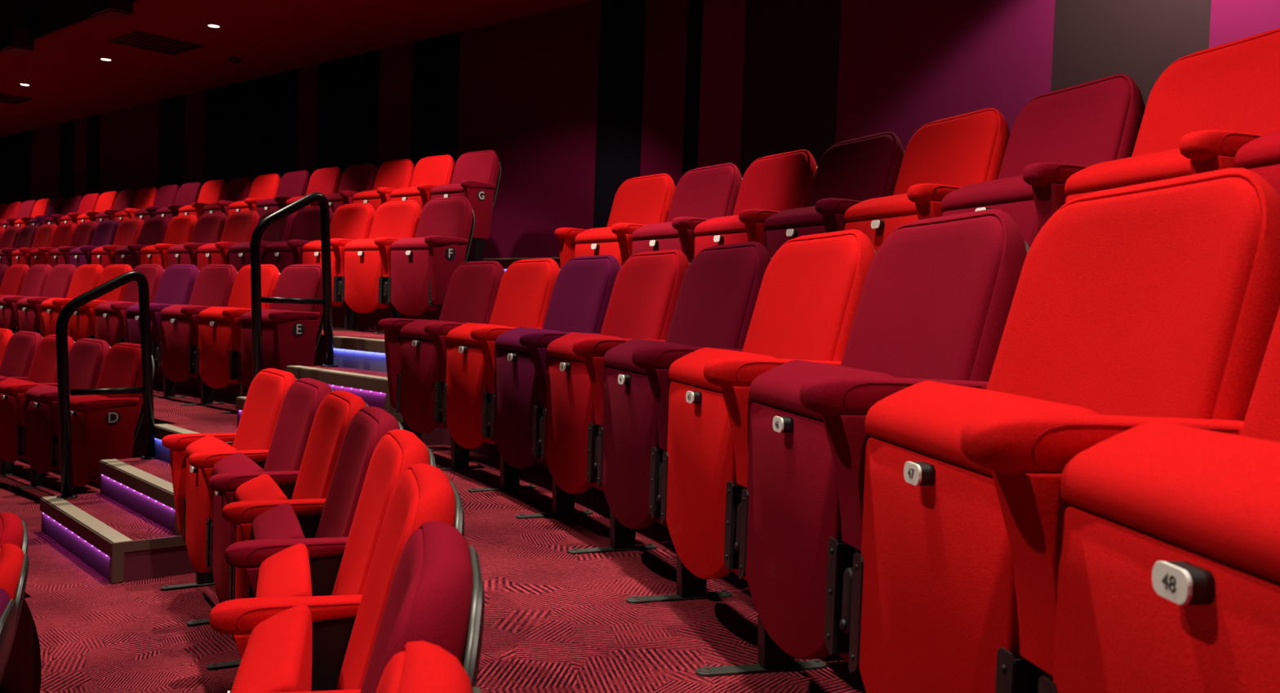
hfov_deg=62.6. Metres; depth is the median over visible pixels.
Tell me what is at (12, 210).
seat
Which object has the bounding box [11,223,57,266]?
seat
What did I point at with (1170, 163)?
seat cushion
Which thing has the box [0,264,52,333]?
seat
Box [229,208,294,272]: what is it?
seat
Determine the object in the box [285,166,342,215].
seat
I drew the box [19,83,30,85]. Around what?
recessed light
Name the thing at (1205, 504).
seat cushion
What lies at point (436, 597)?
seat
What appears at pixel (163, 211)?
seat cushion
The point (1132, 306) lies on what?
seat
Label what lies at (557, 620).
floor
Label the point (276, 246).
seat cushion
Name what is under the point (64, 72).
ceiling
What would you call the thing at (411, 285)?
seat cushion
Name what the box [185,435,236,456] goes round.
seat cushion
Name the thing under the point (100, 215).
seat cushion
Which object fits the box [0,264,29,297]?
seat
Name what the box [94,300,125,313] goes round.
seat cushion
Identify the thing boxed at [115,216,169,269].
seat
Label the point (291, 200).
seat cushion
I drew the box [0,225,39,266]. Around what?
seat
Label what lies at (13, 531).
seat
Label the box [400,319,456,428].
seat cushion
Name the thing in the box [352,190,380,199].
seat cushion
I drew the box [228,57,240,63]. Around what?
smoke detector
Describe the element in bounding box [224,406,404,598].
seat
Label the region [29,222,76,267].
seat
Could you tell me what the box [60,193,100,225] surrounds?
seat
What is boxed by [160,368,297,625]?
seat
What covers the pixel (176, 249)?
seat cushion
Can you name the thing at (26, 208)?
seat
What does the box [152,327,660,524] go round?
floor
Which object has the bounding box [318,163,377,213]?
seat
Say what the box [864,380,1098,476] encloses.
seat cushion
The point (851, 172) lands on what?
seat
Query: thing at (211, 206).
seat cushion
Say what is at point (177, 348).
seat cushion
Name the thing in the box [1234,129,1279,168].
seat cushion
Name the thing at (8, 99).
ceiling vent
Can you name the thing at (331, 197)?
seat cushion
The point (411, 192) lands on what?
seat cushion
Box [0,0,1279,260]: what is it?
wall
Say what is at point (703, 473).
seat cushion
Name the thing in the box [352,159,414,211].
seat
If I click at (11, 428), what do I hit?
seat cushion
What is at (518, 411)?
seat cushion
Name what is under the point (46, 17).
ceiling
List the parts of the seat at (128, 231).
seat panel, armrest, backrest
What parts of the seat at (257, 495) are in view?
hinge plate, seat panel, hinge plate, armrest, leg, backrest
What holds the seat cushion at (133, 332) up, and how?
on the seat at (175, 286)
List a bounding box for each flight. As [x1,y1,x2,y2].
[40,457,195,583]
[235,365,442,445]
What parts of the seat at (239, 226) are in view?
seat panel, armrest, backrest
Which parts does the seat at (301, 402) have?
hinge plate, seat panel, foot plate, hinge plate, armrest, leg, backrest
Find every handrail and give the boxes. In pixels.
[55,271,159,499]
[250,192,337,379]
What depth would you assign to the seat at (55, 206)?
14.20 m
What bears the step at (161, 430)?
attached to the floor at (557, 620)
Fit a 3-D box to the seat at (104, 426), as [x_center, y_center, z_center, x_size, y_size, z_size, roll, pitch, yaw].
[-3.084,0.453,6.042,0.577,0.940,0.452,4,3,41]
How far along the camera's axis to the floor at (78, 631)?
3.98 m
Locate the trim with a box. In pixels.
[482,257,560,271]
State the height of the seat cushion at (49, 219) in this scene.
0.482 m
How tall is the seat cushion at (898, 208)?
0.482 m
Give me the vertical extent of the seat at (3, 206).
0.940 m
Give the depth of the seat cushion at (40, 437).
6.31 m
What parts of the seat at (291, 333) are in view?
hinge plate, seat panel, armrest, backrest, leg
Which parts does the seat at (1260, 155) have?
seat panel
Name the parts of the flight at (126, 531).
frame, frame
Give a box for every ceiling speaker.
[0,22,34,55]
[89,0,133,21]
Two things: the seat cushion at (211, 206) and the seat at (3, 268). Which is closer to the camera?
the seat at (3, 268)
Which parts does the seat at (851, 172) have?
seat panel, armrest, backrest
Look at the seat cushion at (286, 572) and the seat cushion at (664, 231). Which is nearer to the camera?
the seat cushion at (286, 572)
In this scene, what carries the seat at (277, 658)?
on the floor at (78, 631)
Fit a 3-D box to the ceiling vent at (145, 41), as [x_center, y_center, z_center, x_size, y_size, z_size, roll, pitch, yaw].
[-4.749,-2.973,10.339,0.644,0.013,0.644,4,3,41]
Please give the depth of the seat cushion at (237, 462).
3.81 m
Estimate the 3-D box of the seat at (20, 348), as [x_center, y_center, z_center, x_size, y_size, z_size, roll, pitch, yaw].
[-4.319,0.369,7.132,0.580,0.940,0.452,4,3,41]
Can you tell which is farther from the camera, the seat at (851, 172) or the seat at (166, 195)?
the seat at (166, 195)
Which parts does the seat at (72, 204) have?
seat panel, armrest, backrest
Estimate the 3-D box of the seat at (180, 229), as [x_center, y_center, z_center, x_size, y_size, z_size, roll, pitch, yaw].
[-4.276,-0.736,9.540,0.580,0.940,0.452,4,3,41]
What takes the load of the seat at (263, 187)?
on the floor at (370, 321)
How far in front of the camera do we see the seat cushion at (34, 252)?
11.31 m
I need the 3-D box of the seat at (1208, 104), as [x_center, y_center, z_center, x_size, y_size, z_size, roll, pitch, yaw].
[1.277,-0.275,2.482,0.452,0.940,0.580,1,2,-15]
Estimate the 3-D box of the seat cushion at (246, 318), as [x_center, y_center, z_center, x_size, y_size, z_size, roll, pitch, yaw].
[-2.267,0.015,6.392,0.452,0.482,0.118,4,3,41]
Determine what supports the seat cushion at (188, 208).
on the seat at (212, 191)
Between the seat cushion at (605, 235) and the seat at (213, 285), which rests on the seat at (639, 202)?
the seat cushion at (605, 235)
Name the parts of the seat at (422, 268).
hinge plate, seat panel, hinge plate, backrest, armrest, leg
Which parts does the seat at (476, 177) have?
seat panel, backrest, armrest, leg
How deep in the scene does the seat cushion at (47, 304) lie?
8.59 m
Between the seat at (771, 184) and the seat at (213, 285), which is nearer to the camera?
the seat at (771, 184)
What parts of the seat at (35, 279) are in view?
seat panel, armrest, backrest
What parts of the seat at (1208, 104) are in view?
seat panel, backrest, armrest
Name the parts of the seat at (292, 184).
seat panel, armrest, backrest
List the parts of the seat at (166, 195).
seat panel, armrest, backrest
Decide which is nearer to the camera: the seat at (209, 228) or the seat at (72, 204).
the seat at (209, 228)
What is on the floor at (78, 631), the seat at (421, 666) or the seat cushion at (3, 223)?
the seat at (421, 666)
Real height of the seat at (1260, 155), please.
0.940 m
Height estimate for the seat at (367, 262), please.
0.940 m
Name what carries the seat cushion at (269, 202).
on the seat at (292, 184)
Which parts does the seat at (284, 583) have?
armrest, leg, backrest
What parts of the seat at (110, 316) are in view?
seat panel, hinge plate, armrest, backrest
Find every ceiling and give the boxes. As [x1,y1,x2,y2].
[0,0,137,52]
[0,0,593,137]
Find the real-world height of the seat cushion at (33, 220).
0.482 m
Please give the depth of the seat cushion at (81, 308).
8.11 m
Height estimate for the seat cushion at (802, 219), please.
0.482 m
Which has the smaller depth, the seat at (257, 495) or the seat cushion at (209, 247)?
the seat at (257, 495)
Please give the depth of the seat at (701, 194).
4.97 m
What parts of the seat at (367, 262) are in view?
hinge plate, seat panel, hinge plate, armrest, backrest, leg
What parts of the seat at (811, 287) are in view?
hinge plate, seat panel, hinge plate, foot plate, armrest, leg, backrest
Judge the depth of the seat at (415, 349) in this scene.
4.87 m
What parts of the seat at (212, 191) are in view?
seat panel, armrest, backrest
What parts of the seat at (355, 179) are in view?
seat panel, armrest, backrest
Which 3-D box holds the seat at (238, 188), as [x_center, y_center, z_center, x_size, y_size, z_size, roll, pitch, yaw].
[-4.284,-1.306,10.926,0.580,0.940,0.452,4,3,41]
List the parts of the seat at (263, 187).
seat panel, armrest, backrest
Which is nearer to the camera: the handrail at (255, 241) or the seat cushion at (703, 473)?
the seat cushion at (703, 473)
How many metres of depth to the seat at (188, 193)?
11.65 m
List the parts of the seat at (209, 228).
seat panel, armrest, backrest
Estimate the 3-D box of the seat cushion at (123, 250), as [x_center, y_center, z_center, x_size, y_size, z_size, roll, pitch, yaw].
[-4.769,-0.708,9.857,0.452,0.482,0.118,4,3,41]
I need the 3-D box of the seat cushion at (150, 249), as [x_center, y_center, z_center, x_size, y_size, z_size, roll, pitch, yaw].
[-4.357,-0.680,9.493,0.452,0.482,0.118,4,3,41]
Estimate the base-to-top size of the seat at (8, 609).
0.940 m
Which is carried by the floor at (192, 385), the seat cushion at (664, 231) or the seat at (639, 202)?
the seat at (639, 202)
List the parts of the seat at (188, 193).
seat panel, armrest, backrest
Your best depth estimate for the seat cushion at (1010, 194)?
2.97 m
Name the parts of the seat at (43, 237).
seat panel, armrest, backrest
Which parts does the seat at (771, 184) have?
seat panel, armrest, backrest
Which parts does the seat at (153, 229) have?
seat panel, armrest, backrest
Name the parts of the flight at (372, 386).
frame, frame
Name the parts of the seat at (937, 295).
hinge plate, seat panel, hinge plate, armrest, backrest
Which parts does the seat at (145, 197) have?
seat panel, armrest, backrest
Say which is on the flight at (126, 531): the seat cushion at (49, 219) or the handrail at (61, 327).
the handrail at (61, 327)
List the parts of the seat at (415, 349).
armrest, hinge plate, leg, seat panel, hinge plate, armrest, leg, foot plate, backrest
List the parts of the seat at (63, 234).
seat panel, armrest, backrest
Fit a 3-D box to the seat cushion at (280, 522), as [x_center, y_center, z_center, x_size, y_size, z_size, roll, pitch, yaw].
[-0.986,0.701,2.853,0.118,0.482,0.452,1,2,-22]
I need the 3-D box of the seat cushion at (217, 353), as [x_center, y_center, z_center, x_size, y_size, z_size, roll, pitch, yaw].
[-2.679,-0.013,6.755,0.452,0.482,0.118,4,3,41]
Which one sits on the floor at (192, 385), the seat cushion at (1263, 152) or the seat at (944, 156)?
the seat at (944, 156)
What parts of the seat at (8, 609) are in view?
backrest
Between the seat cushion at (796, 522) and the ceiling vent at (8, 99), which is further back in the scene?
the ceiling vent at (8, 99)
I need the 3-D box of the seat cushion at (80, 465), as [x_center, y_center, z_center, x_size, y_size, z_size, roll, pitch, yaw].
[-3.163,0.510,5.995,0.452,0.482,0.118,4,3,41]
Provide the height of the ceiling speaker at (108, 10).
0.228 m
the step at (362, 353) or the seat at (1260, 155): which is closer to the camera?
the seat at (1260, 155)
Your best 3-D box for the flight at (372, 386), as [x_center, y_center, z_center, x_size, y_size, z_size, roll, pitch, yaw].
[-1.644,0.308,5.623,1.151,0.342,0.623,4,3,44]
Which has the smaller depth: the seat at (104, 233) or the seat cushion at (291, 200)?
the seat cushion at (291, 200)
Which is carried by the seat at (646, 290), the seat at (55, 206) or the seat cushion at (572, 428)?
the seat cushion at (572, 428)
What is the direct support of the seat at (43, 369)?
on the floor at (78, 631)
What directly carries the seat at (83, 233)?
on the floor at (192, 385)
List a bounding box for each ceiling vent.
[0,93,32,104]
[108,31,203,55]
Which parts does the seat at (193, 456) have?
hinge plate, foot plate, seat panel, foot plate, armrest, hinge plate, leg, armrest, leg, backrest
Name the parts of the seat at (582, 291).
hinge plate, seat panel, hinge plate, foot plate, armrest, leg, backrest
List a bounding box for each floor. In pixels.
[0,460,241,692]
[17,386,866,692]
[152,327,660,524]
[332,260,482,331]
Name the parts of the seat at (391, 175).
seat panel, armrest, backrest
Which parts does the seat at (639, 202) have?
armrest, seat panel, armrest, backrest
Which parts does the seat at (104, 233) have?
seat panel, armrest, backrest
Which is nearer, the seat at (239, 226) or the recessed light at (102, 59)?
the seat at (239, 226)
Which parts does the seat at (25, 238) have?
seat panel, armrest, backrest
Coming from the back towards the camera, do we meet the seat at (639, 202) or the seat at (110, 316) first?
the seat at (110, 316)
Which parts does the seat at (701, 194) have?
seat panel, armrest, backrest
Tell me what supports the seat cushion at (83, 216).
on the seat at (106, 201)
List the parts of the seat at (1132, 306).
hinge plate, seat panel, hinge plate, armrest, backrest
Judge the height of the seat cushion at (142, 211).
0.482 m
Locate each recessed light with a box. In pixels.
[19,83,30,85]
[99,57,112,61]
[206,23,220,27]
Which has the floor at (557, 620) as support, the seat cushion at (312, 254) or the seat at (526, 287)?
the seat at (526, 287)
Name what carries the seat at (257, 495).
on the floor at (78, 631)
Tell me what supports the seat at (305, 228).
on the floor at (192, 385)
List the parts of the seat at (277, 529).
armrest, leg, backrest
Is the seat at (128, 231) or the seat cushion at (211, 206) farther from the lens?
the seat cushion at (211, 206)
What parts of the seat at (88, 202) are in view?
seat panel, armrest, backrest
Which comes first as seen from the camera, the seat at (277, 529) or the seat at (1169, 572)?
the seat at (1169, 572)
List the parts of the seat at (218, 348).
hinge plate, seat panel, foot plate, hinge plate, armrest, leg, backrest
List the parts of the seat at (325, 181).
backrest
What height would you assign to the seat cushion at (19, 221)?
0.482 m
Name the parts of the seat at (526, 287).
hinge plate, seat panel, hinge plate, foot plate, armrest, leg, backrest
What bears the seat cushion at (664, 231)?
on the seat at (701, 194)
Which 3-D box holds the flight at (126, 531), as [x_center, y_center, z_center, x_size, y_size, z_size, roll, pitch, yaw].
[-2.457,0.806,5.133,0.600,0.347,1.314,0,3,-44]
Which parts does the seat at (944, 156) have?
seat panel, armrest, backrest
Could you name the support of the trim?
attached to the floor at (370, 321)
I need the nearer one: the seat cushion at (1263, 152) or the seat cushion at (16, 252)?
the seat cushion at (1263, 152)
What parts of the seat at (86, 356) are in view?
hinge plate, seat panel, hinge plate, armrest, leg, backrest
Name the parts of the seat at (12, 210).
backrest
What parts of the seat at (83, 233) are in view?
seat panel, armrest, backrest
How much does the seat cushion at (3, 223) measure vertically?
0.482 m
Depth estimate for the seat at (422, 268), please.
6.91 m
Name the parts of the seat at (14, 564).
backrest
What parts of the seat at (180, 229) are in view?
seat panel, armrest, backrest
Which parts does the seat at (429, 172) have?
seat panel, armrest, backrest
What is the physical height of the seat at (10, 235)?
0.940 m
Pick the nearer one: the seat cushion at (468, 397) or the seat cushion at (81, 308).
the seat cushion at (468, 397)
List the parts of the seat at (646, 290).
hinge plate, seat panel, hinge plate, foot plate, armrest, leg, backrest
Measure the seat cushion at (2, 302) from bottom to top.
0.482 m
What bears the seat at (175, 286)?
on the floor at (557, 620)
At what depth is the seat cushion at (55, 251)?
10.95 m
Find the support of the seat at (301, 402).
on the floor at (78, 631)
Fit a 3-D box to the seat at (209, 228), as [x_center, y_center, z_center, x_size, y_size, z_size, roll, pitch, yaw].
[-3.865,-0.708,9.177,0.580,0.940,0.452,4,3,41]
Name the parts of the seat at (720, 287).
hinge plate, seat panel, hinge plate, foot plate, armrest, leg, backrest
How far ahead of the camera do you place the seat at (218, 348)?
6.73 m
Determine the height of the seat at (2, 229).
0.940 m
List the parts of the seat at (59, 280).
seat panel, armrest, backrest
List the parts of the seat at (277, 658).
armrest, backrest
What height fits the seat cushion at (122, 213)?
0.482 m
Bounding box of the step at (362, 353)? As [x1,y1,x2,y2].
[333,336,386,372]
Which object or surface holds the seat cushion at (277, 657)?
on the seat at (277, 658)
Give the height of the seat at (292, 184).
0.940 m
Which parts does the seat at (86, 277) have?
seat panel, armrest, backrest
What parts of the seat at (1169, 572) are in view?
hinge plate, seat panel, backrest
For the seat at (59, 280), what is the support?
on the floor at (557, 620)
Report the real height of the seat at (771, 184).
0.940 m
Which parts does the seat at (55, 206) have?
seat panel, armrest, backrest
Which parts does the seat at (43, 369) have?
seat panel, hinge plate, foot plate, armrest, leg, backrest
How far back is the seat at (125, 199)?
12.75 m
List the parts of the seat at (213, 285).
hinge plate, seat panel, hinge plate, armrest, foot plate, leg, backrest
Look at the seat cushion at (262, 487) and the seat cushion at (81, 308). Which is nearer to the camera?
the seat cushion at (262, 487)
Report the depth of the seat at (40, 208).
14.56 m
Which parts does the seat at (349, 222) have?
seat panel, hinge plate, armrest, foot plate, leg, backrest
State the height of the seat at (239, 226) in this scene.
0.940 m
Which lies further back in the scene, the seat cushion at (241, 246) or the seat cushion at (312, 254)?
the seat cushion at (241, 246)
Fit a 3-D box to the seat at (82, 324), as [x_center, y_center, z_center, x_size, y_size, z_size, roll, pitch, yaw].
[-4.246,-0.183,8.256,0.580,0.940,0.452,4,3,41]
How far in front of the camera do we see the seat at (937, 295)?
1.84 m
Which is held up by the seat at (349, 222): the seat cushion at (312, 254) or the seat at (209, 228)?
the seat cushion at (312, 254)
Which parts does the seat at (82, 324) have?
seat panel, armrest, backrest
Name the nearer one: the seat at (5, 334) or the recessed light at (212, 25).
the seat at (5, 334)
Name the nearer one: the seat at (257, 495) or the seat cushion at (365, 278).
the seat at (257, 495)
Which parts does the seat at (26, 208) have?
seat panel, armrest, backrest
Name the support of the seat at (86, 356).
on the floor at (78, 631)
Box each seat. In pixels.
[0,200,35,228]
[0,201,22,227]
[0,203,8,219]
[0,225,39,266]
[0,226,5,240]
[0,226,22,249]
[0,264,8,287]
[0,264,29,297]
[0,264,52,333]
[0,328,13,366]
[0,330,43,476]
[0,334,75,490]
[0,512,28,555]
[0,543,29,678]
[0,587,17,685]
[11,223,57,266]
[14,198,51,227]
[15,264,76,333]
[22,337,111,503]
[28,196,66,226]
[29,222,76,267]
[39,264,103,337]
[44,195,83,226]
[48,221,97,267]
[57,342,154,486]
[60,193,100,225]
[67,264,133,342]
[69,219,119,268]
[77,191,118,224]
[91,217,144,268]
[93,264,164,346]
[95,189,137,224]
[114,186,157,223]
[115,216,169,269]
[124,264,199,398]
[133,184,179,222]
[140,214,197,270]
[155,182,202,220]
[157,264,237,405]
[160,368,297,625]
[167,213,227,266]
[177,179,226,219]
[195,264,279,413]
[196,210,259,271]
[202,176,253,217]
[206,377,333,669]
[208,429,435,691]
[222,390,368,599]
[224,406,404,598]
[227,463,464,692]
[228,173,280,216]
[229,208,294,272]
[237,264,323,390]
[256,170,311,217]
[264,205,333,273]
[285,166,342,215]
[302,203,375,330]
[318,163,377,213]
[341,200,422,333]
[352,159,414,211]
[360,520,484,692]
[375,640,480,692]
[377,260,505,470]
[386,196,475,315]
[390,154,455,210]
[431,150,501,260]
[442,257,560,492]
[489,254,621,519]
[541,248,689,554]
[554,173,675,268]
[596,241,771,603]
[631,162,742,262]
[660,229,875,676]
[693,149,817,257]
[737,208,1029,662]
[764,131,904,257]
[844,107,1010,252]
[848,168,1279,692]
[941,73,1146,248]
[1037,307,1279,692]
[1064,27,1279,203]
[1234,129,1279,196]
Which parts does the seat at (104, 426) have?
hinge plate, seat panel, hinge plate, armrest, backrest, leg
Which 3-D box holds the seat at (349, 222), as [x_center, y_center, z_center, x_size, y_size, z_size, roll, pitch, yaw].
[-2.217,-0.595,7.723,0.580,0.940,0.452,4,3,41]
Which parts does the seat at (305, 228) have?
seat panel, armrest, backrest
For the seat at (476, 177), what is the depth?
8.27 m
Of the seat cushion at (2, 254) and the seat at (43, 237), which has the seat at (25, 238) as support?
the seat cushion at (2, 254)
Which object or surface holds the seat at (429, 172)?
on the floor at (370, 321)
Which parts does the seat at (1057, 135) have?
seat panel, armrest, backrest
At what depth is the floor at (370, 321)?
7.83 m
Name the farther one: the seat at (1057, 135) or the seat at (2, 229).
the seat at (2, 229)
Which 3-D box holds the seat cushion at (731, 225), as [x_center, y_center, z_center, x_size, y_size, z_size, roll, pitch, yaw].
[0.385,-0.324,4.500,0.118,0.482,0.452,1,2,-28]
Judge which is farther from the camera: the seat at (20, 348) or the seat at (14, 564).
the seat at (20, 348)
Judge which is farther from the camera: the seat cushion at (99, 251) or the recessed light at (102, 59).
the recessed light at (102, 59)
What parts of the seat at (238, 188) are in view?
seat panel, armrest, backrest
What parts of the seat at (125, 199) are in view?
seat panel, armrest, backrest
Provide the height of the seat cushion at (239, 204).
0.482 m
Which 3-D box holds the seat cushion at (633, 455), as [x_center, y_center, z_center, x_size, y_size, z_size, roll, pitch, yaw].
[0.012,0.225,2.952,0.118,0.482,0.452,1,2,-20]
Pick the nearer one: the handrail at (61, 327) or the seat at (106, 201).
the handrail at (61, 327)
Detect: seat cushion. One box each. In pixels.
[0,220,9,225]
[0,249,5,256]
[0,295,21,305]
[0,377,35,458]
[11,248,23,255]
[14,218,24,224]
[17,296,47,306]
[24,383,60,470]
[28,217,39,222]
[29,248,42,255]
[40,297,66,308]
[44,216,54,222]
[48,248,62,255]
[60,214,71,221]
[69,247,84,254]
[69,393,108,483]
[76,299,96,311]
[77,213,89,219]
[91,246,107,254]
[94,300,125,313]
[95,212,108,218]
[114,210,128,217]
[115,245,132,253]
[126,302,166,372]
[133,208,149,215]
[140,244,159,253]
[155,206,171,214]
[160,304,199,377]
[167,244,188,253]
[177,204,195,213]
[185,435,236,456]
[196,243,219,253]
[198,306,244,384]
[202,202,221,210]
[212,452,264,475]
[228,200,248,208]
[229,242,250,252]
[231,604,312,692]
[235,474,287,501]
[240,309,289,324]
[251,502,305,539]
[255,543,311,597]
[256,198,278,207]
[264,240,292,252]
[285,195,304,204]
[302,240,344,306]
[324,192,343,201]
[344,238,389,308]
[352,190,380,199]
[390,186,420,197]
[391,237,439,311]
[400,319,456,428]
[431,183,473,242]
[446,322,506,444]
[494,327,559,464]
[546,332,620,490]
[574,226,617,244]
[603,338,690,527]
[631,221,679,240]
[668,347,775,580]
[693,214,746,236]
[749,360,893,662]
[764,205,824,231]
[844,193,916,222]
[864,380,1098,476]
[941,175,1034,212]
[1059,421,1279,582]
[1064,147,1191,195]
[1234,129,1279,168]
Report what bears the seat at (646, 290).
on the floor at (557, 620)
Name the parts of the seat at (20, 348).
leg, foot plate, armrest, backrest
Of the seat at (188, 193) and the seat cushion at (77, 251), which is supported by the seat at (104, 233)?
the seat cushion at (77, 251)
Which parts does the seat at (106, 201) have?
seat panel, armrest, backrest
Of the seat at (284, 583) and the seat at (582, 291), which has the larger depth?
the seat at (582, 291)
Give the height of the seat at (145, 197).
0.940 m
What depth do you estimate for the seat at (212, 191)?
11.29 m
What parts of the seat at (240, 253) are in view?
seat panel, armrest, backrest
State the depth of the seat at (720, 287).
2.89 m
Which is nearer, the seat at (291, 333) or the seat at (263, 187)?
the seat at (291, 333)
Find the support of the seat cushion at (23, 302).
on the seat at (59, 280)
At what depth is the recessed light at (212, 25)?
9.58 m
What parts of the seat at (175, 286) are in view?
seat panel, hinge plate, armrest, leg, foot plate, backrest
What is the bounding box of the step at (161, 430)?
[154,423,199,462]
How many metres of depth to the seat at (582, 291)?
3.89 m
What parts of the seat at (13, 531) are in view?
backrest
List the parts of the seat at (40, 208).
seat panel, armrest, backrest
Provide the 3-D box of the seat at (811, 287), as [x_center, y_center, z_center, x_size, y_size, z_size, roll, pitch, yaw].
[0.274,0.196,2.438,0.452,0.940,0.580,1,2,-16]

